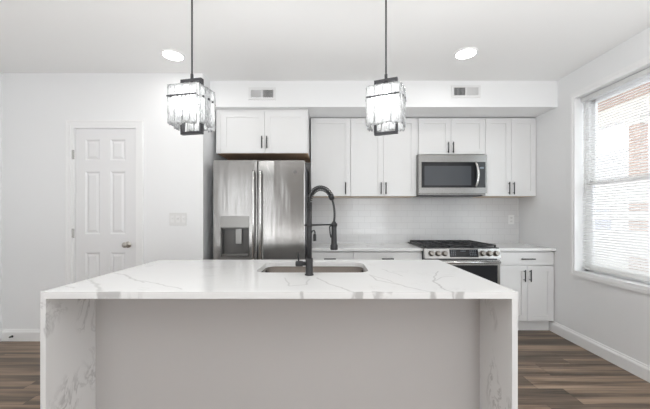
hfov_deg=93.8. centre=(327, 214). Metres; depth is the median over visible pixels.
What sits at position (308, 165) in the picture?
wall
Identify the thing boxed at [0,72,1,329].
wall
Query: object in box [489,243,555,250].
countertop
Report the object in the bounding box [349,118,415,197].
upper cabinet
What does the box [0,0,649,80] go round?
ceiling
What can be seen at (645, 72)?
window blind
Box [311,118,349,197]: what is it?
upper cabinet
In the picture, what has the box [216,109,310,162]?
upper cabinet
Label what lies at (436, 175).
microwave
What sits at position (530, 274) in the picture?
base cabinet
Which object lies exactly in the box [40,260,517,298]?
island countertop
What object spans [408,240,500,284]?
gas range
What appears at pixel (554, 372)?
floor
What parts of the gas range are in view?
oven door, control panel, handle, knob, knob, knob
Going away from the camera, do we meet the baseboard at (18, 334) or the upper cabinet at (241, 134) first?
the baseboard at (18, 334)
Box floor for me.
[0,330,649,408]
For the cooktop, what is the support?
in the gas range
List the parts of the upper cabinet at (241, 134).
door, door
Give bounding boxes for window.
[570,55,649,294]
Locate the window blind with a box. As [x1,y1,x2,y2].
[581,67,649,282]
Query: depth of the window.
2.85 m
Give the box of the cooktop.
[408,242,497,248]
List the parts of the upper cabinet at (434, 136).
door, door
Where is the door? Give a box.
[65,120,143,284]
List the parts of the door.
panel, panel, panel, panel, panel, panel, knob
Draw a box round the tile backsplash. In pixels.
[312,197,518,242]
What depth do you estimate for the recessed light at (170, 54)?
2.64 m
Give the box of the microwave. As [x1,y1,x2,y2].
[415,155,486,196]
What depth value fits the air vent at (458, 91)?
3.15 m
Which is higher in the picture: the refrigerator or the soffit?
the soffit
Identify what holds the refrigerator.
on the floor
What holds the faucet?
on the island countertop
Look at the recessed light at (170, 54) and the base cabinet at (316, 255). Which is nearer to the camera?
the recessed light at (170, 54)
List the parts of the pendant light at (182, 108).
glass panel, glass panel, glass panel, glass panel, glass panel, stem, frame, glass panel, glass panel, glass panel, glass panel, glass panel, glass panel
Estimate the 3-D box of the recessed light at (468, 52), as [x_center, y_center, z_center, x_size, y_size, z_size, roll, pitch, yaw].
[1.188,-1.390,2.620,0.196,0.010,0.196,0,0,0]
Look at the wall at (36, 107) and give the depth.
2.99 m
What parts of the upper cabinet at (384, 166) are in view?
door, door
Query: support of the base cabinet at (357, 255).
on the floor
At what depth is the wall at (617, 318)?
2.93 m
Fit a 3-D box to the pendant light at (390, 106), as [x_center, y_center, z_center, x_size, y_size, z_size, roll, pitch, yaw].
[0.359,-0.947,1.880,0.240,0.897,0.206,0,0,23]
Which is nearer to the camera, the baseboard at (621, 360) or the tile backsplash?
the baseboard at (621, 360)
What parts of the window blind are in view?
rail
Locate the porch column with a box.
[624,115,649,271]
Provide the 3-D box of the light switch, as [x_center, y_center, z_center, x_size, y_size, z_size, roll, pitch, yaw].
[-1.471,0.040,2.979,0.170,0.124,0.020,0,0,0]
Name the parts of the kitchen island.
waterfall panel, panel, waterfall panel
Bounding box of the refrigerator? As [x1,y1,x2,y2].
[213,160,308,259]
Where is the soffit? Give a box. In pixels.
[210,81,556,122]
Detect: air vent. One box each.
[248,87,275,99]
[452,85,480,97]
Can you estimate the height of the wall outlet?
0.116 m
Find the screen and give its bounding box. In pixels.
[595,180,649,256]
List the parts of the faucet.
handle, post, spout, docking arm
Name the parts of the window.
sash, sash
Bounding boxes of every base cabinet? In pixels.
[312,251,352,259]
[353,251,421,259]
[498,251,553,329]
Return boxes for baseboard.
[2,329,39,340]
[549,321,649,382]
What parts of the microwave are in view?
black glass, handle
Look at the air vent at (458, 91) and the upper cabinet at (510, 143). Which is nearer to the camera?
the air vent at (458, 91)
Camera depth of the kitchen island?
1.68 m
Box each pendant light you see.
[166,0,215,135]
[365,0,405,135]
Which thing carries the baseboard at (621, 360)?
attached to the wall at (617, 318)
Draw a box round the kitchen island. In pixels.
[40,260,517,408]
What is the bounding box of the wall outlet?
[508,215,513,223]
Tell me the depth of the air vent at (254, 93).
3.15 m
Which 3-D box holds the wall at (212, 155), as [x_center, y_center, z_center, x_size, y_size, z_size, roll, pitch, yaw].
[-1.289,-0.080,3.454,0.120,2.630,0.691,0,0,0]
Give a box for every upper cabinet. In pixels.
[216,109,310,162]
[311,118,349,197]
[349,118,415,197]
[416,118,484,155]
[472,118,535,197]
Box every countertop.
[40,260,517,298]
[312,243,422,250]
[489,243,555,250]
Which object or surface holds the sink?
in the island countertop
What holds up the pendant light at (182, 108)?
hanging from the ceiling
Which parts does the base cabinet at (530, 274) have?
door, drawer, door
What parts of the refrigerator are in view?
control panel, door, handle, handle, door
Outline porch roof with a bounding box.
[598,82,649,131]
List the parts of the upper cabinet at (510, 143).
door, door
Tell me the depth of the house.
13.85 m
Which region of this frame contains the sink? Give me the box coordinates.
[262,266,365,272]
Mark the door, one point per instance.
(104, 159)
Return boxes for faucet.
[295,185,337,275]
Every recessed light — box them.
[160,49,184,60]
[454,47,477,59]
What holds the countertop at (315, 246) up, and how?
on the base cabinet at (316, 255)
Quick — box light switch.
[169,213,186,224]
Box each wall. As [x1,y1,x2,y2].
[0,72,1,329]
[2,73,207,328]
[208,79,227,259]
[305,163,311,201]
[519,27,649,365]
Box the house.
[595,144,649,267]
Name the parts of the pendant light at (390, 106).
glass panel, glass panel, glass panel, glass panel, stem, frame, glass panel, glass panel, glass panel, glass panel, glass panel, glass panel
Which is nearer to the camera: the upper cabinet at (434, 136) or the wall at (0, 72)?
the wall at (0, 72)

